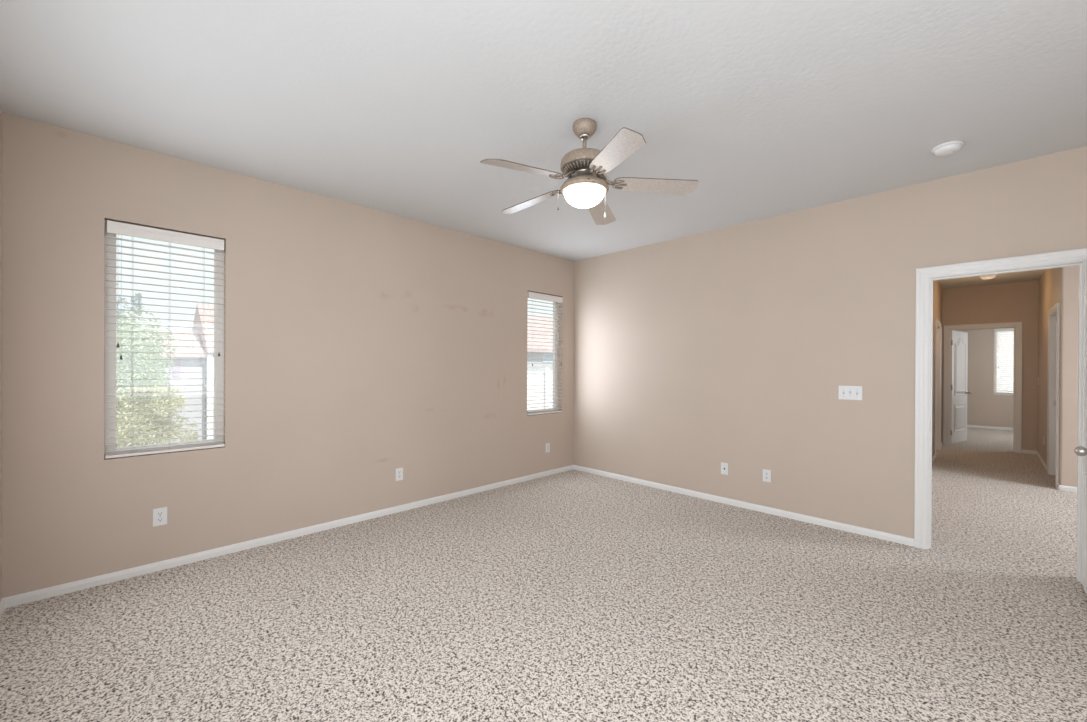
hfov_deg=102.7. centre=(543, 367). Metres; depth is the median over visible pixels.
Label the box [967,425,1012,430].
baseboard
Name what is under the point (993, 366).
window
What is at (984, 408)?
wall
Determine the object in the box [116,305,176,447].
tree
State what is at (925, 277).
door frame
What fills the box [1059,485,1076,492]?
baseboard
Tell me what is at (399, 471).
wall outlet
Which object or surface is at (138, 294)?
tree
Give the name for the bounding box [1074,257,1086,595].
door
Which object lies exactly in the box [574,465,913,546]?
baseboard
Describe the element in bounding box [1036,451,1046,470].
baseboard
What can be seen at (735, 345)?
wall
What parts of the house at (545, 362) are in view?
pane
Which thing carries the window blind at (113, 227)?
attached to the window at (110, 364)
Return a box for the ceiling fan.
[480,118,698,224]
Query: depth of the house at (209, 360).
26.97 m
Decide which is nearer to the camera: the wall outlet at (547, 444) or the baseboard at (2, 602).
the baseboard at (2, 602)
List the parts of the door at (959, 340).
panel, panel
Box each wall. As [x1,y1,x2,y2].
[0,107,2,600]
[2,112,573,597]
[527,368,552,409]
[574,146,1086,538]
[932,280,941,456]
[941,280,1038,450]
[957,329,1012,427]
[1038,266,1077,486]
[1076,266,1078,486]
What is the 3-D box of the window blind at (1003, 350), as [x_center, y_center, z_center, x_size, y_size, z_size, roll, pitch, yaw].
[10.249,-0.136,9.469,0.078,1.476,0.600,0,0,-45]
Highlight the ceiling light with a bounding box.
[979,274,996,279]
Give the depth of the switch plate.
3.57 m
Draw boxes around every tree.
[116,283,142,339]
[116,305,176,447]
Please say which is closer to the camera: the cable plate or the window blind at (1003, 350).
the cable plate
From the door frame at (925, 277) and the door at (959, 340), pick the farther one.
the door at (959, 340)
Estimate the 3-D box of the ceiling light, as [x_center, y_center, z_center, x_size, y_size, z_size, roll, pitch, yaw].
[6.404,-1.330,6.257,0.200,0.103,0.200,0,0,-45]
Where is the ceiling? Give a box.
[0,0,1086,288]
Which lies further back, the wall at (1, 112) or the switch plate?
the switch plate
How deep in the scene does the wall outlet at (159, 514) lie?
2.85 m
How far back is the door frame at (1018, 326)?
7.11 m
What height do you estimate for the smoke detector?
0.044 m
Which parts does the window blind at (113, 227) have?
pull cord, ladder cord, rail, ladder cord, ladder cord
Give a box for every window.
[104,220,223,457]
[527,302,558,412]
[993,366,996,394]
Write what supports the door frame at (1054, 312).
attached to the wall at (1056, 285)
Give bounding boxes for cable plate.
[721,462,727,474]
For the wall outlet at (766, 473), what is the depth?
4.03 m
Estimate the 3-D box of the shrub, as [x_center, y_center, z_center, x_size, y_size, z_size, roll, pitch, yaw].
[-10.658,2.500,11.699,2.212,3.963,1.886,0,0,-45]
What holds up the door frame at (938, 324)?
attached to the wall at (937, 289)
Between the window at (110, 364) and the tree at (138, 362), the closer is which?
the window at (110, 364)
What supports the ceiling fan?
hanging from the ceiling
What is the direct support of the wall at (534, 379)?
on the floor
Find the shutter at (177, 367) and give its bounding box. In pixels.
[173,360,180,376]
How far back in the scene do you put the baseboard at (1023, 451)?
6.88 m
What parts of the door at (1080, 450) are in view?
knob, panel, panel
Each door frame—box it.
[914,248,1086,584]
[935,319,941,456]
[943,322,1022,452]
[1047,302,1059,487]
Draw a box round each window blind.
[105,220,224,458]
[527,291,562,414]
[994,328,1013,394]
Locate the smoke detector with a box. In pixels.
[932,140,963,155]
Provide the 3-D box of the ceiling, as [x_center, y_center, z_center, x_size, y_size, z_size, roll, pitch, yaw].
[4.713,-1.425,4.883,14.857,0.080,7.550,0,0,-45]
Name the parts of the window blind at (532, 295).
pull cord, ladder cord, rail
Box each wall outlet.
[153,507,166,526]
[396,468,402,480]
[546,443,549,452]
[763,469,770,482]
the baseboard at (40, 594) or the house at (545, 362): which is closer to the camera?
the baseboard at (40, 594)
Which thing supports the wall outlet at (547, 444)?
attached to the wall at (362, 344)
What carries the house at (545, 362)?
on the floor
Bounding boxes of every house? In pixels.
[122,329,206,441]
[192,303,213,438]
[527,314,552,370]
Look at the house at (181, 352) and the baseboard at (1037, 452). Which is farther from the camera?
the house at (181, 352)
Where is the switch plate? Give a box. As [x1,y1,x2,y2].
[839,386,861,399]
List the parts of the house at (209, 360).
corner post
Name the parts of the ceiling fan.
blade, blade, lamp shade, blade, blade, blade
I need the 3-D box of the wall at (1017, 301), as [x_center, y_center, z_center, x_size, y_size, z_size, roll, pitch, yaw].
[7.190,-0.011,7.508,0.120,2.840,3.800,0,0,-45]
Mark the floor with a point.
(573, 595)
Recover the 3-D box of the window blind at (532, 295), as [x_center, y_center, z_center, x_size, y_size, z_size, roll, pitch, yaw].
[0.014,-0.168,5.372,0.600,1.476,0.078,0,0,-45]
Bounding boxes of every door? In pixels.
[950,331,971,443]
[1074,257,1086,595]
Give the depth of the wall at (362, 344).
3.25 m
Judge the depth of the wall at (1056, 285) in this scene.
4.82 m
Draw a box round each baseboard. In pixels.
[0,598,4,618]
[3,465,573,607]
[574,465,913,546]
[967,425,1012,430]
[1022,450,1036,453]
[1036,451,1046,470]
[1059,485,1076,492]
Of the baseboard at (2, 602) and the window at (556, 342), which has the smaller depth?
the baseboard at (2, 602)
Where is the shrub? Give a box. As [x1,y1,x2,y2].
[116,387,197,446]
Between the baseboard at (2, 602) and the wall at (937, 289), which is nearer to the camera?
the baseboard at (2, 602)
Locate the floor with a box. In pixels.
[0,427,1086,721]
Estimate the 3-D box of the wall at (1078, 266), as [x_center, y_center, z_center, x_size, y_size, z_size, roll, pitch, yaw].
[6.814,-0.004,3.829,0.120,2.840,2.685,0,0,-45]

